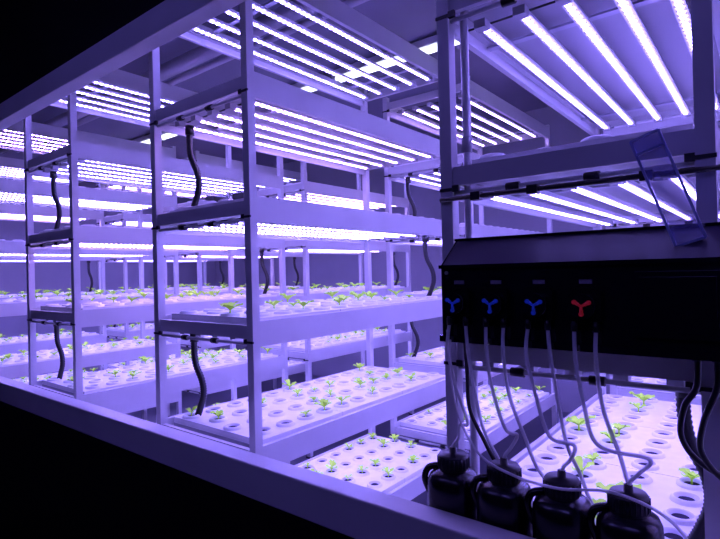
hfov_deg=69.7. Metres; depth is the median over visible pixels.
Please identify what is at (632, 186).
light
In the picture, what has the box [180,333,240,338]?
light
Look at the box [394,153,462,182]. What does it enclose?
tray
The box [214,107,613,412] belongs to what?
wall
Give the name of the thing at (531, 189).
hose
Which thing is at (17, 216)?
light
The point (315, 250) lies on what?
light
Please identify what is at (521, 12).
light
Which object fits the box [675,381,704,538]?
hose
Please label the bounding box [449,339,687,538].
tube
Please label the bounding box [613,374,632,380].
light
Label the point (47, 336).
tray
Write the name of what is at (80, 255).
light
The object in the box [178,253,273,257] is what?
light
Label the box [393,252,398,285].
hose
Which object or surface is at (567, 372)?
light
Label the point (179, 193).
light
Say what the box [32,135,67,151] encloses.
light
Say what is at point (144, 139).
light
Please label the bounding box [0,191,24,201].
light
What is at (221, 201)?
tray
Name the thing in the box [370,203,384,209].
light
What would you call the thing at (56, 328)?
hose
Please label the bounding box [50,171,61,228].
hose
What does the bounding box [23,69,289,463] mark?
rack
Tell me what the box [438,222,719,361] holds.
controller
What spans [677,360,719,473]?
power cable
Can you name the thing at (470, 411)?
power cable
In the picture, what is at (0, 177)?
tray
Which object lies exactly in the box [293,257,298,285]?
hose
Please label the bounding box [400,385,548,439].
tray
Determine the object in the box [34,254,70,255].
light
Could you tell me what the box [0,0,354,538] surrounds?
wall
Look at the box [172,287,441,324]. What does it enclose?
tray
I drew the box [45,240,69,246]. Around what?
light
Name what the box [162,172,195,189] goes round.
light
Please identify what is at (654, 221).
light
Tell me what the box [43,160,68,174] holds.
light
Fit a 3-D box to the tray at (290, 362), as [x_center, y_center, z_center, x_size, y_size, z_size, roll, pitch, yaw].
[-1.289,1.099,5.702,0.562,0.111,1.390,-2,0,38]
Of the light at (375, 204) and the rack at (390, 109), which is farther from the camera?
the light at (375, 204)
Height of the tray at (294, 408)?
0.111 m
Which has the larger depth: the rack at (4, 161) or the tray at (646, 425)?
the rack at (4, 161)
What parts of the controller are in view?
display panel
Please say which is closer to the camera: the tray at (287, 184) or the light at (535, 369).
the light at (535, 369)
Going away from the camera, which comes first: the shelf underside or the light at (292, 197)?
the shelf underside
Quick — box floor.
[127,373,570,505]
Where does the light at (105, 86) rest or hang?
attached to the rack at (75, 150)
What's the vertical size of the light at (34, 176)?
0.026 m
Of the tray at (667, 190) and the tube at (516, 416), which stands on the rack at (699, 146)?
the tray at (667, 190)
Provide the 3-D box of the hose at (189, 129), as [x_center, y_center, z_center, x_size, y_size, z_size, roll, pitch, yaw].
[-0.714,-0.439,2.224,0.075,0.360,0.037,-1,0,23]
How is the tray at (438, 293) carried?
on the rack at (390, 109)
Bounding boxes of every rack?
[0,120,181,419]
[0,157,106,369]
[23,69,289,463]
[96,183,228,370]
[148,0,445,500]
[163,150,311,416]
[257,161,414,458]
[382,76,556,473]
[435,0,719,538]
[603,111,719,404]
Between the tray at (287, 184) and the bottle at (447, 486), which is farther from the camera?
the tray at (287, 184)
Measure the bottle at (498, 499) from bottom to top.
0.205 m
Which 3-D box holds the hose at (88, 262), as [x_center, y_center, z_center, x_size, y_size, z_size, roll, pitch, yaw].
[-2.927,0.073,5.606,0.075,0.360,0.037,-1,0,23]
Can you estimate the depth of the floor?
4.82 m
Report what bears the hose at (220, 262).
attached to the tray at (180, 285)
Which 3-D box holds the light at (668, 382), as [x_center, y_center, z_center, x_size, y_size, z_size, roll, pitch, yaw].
[0.625,0.238,1.025,0.037,0.026,0.055,-2,0,38]
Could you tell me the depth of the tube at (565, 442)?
1.04 m
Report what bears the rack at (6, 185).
on the floor
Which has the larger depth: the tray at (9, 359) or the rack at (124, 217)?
the rack at (124, 217)
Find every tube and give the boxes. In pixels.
[446,325,499,458]
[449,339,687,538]
[484,327,543,477]
[524,329,598,514]
[572,331,652,484]
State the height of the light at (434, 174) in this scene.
0.026 m
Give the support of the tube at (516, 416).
attached to the controller
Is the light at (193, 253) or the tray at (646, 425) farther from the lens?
the light at (193, 253)
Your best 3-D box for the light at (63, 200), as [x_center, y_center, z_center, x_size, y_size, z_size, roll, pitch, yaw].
[-2.450,-0.578,4.276,0.438,0.026,0.222,-2,0,38]
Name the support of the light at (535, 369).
attached to the rack at (699, 146)
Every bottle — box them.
[422,446,479,520]
[470,456,532,537]
[524,469,592,538]
[586,483,664,538]
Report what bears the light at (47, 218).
attached to the rack at (4, 161)
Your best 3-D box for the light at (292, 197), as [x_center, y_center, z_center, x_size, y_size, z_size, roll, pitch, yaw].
[-0.552,-0.623,4.352,0.339,0.026,0.376,-2,0,38]
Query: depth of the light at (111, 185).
6.21 m
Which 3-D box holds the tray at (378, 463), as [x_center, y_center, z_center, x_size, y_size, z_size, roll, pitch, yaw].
[-0.140,1.059,2.596,0.562,0.111,1.390,-2,0,38]
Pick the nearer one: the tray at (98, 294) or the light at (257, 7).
the light at (257, 7)
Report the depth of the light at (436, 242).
3.56 m
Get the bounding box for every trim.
[0,0,245,130]
[0,376,534,538]
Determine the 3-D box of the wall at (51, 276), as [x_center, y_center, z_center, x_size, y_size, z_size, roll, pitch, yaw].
[-4.735,0.052,5.859,0.100,3.070,7.300,-2,0,38]
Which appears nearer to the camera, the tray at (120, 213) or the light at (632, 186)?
the light at (632, 186)
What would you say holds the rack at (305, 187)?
on the floor
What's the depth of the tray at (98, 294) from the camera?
4.26 m
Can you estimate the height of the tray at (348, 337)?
0.111 m
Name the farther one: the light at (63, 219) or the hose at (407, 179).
the light at (63, 219)
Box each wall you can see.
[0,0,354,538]
[0,150,216,378]
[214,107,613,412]
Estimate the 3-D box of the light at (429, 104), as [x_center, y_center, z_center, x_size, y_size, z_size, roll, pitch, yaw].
[0.537,-1.098,3.655,0.325,0.026,0.588,-2,0,38]
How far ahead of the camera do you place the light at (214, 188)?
3.84 m
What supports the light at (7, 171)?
attached to the rack at (4, 161)
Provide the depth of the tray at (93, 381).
3.27 m
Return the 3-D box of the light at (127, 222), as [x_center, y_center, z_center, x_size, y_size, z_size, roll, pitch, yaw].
[-2.438,-0.569,6.588,0.598,0.026,1.358,-2,0,38]
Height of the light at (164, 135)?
0.102 m
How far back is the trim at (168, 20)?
1.97 m
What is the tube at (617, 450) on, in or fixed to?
attached to the controller
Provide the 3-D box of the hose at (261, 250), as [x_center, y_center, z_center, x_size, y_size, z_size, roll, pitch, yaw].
[-0.710,0.013,3.849,0.075,0.360,0.037,-1,0,23]
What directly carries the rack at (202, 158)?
on the floor
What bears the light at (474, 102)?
attached to the rack at (390, 109)
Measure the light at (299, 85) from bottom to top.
0.102 m
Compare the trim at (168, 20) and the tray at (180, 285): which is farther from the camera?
the tray at (180, 285)
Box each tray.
[0,177,163,195]
[0,203,93,210]
[0,287,95,297]
[0,288,170,303]
[0,328,98,344]
[0,335,171,366]
[12,368,87,384]
[39,156,242,190]
[39,224,150,241]
[41,287,276,312]
[42,347,277,395]
[104,213,150,221]
[106,282,225,292]
[106,322,153,332]
[107,348,227,367]
[167,94,421,165]
[169,196,433,223]
[170,281,300,293]
[171,334,215,339]
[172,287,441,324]
[174,363,444,447]
[259,182,380,206]
[261,281,401,295]
[263,327,405,351]
[288,360,304,366]
[298,432,440,492]
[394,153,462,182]
[397,286,441,297]
[399,346,481,369]
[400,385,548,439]
[440,223,533,237]
[471,123,719,216]
[518,391,703,538]
[614,112,719,129]
[621,376,698,394]
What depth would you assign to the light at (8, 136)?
4.03 m
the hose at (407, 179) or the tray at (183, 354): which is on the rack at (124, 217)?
the tray at (183, 354)
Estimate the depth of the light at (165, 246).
3.79 m
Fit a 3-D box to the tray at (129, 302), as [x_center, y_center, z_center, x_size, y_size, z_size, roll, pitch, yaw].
[-1.271,0.198,3.479,0.562,0.122,1.398,-2,0,38]
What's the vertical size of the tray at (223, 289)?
0.122 m
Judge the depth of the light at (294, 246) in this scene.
4.40 m
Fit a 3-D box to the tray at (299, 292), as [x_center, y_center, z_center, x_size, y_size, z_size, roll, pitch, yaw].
[-0.203,0.178,4.827,0.562,0.122,1.398,-2,0,38]
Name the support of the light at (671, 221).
attached to the rack at (614, 390)
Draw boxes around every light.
[0,130,23,147]
[0,167,23,177]
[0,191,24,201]
[0,213,24,218]
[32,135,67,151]
[33,175,50,180]
[33,194,54,203]
[34,216,55,220]
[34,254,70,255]
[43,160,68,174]
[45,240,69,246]
[56,178,68,182]
[58,81,174,121]
[58,197,68,204]
[61,217,69,221]
[78,159,150,184]
[79,199,151,210]
[80,243,152,247]
[80,255,152,256]
[105,184,120,188]
[107,221,151,226]
[126,186,136,189]
[131,134,149,143]
[161,132,176,140]
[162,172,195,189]
[164,245,241,249]
[175,99,434,169]
[177,192,193,196]
[178,218,419,239]
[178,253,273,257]
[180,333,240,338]
[192,0,432,100]
[201,177,242,194]
[284,192,300,200]
[285,246,302,251]
[293,74,329,91]
[307,193,362,209]
[308,249,363,252]
[331,35,459,82]
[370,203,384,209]
[397,102,438,128]
[400,169,440,185]
[400,235,463,243]
[468,0,719,130]
[471,99,537,146]
[482,362,499,367]
[483,167,719,226]
[521,366,540,371]
[565,370,582,375]
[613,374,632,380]
[636,221,661,224]
[666,379,684,386]
[667,219,684,222]
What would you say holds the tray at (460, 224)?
on the rack at (390, 109)
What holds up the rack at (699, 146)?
on the floor
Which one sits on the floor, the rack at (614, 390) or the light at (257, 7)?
the rack at (614, 390)
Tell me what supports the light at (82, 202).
attached to the rack at (6, 185)
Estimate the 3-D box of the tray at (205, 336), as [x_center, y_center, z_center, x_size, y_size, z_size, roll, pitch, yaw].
[-1.300,0.653,5.704,0.562,0.122,1.398,-2,0,38]
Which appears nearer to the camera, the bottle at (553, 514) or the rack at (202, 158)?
the bottle at (553, 514)
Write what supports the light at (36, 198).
attached to the rack at (6, 185)
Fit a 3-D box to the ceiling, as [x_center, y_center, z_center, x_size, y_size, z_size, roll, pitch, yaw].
[-1.013,-1.635,2.884,9.700,0.100,7.500,-2,0,38]
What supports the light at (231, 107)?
attached to the rack at (252, 85)
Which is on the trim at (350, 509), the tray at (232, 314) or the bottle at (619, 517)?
the bottle at (619, 517)
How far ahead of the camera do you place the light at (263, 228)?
2.52 m
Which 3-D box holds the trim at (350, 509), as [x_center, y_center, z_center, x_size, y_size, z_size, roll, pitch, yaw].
[-0.700,0.620,1.914,6.900,0.100,0.194,-2,0,38]
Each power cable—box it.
[463,343,495,459]
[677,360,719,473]
[696,361,719,479]
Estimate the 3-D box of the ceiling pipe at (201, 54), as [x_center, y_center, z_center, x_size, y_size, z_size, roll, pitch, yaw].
[-0.645,-1.508,3.264,8.800,0.169,0.310,-2,0,38]
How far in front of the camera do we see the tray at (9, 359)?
4.30 m
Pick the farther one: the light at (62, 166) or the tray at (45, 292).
the tray at (45, 292)
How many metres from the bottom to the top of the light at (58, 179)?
0.026 m
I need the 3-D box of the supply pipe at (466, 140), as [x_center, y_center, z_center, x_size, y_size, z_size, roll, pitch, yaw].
[0.282,-0.086,1.336,0.027,3.070,0.027,-2,0,38]
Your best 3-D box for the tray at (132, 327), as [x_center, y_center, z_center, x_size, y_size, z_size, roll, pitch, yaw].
[-2.408,0.689,6.583,0.562,0.111,1.390,-2,0,38]
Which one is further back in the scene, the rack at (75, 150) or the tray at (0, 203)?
the tray at (0, 203)
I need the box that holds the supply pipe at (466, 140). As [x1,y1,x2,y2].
[459,10,478,473]
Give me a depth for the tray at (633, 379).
2.67 m
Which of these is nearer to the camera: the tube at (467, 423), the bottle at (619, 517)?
the bottle at (619, 517)
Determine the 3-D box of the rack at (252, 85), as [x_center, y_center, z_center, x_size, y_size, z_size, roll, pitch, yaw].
[-0.162,0.144,2.600,0.659,2.640,1.519,-2,0,38]
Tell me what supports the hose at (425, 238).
attached to the tray at (232, 314)
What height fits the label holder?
0.218 m
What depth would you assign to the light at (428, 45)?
3.82 m
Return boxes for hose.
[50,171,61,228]
[53,320,64,378]
[87,261,92,291]
[185,125,201,205]
[190,334,206,415]
[219,261,223,285]
[259,248,268,293]
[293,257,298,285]
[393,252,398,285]
[405,177,416,216]
[410,321,419,356]
[422,235,435,295]
[439,164,719,201]
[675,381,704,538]
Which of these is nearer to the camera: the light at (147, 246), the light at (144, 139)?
the light at (147, 246)
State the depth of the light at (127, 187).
6.37 m
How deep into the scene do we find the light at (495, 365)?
1.35 m
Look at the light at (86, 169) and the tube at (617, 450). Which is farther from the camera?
the light at (86, 169)
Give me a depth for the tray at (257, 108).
2.51 m
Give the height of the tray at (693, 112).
0.066 m
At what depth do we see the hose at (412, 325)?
3.56 m
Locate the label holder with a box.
[629,128,706,245]
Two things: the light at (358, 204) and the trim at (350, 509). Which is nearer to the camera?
the trim at (350, 509)
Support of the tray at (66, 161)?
on the rack at (75, 150)
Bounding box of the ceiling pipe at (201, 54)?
[0,0,368,153]
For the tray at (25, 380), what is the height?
0.111 m
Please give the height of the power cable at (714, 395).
0.251 m
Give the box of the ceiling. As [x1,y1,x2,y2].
[0,0,549,166]
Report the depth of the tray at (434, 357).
3.53 m
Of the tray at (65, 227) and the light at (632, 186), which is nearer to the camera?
the light at (632, 186)
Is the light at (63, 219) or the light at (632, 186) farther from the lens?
the light at (63, 219)
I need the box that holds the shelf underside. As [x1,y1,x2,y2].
[468,0,719,121]

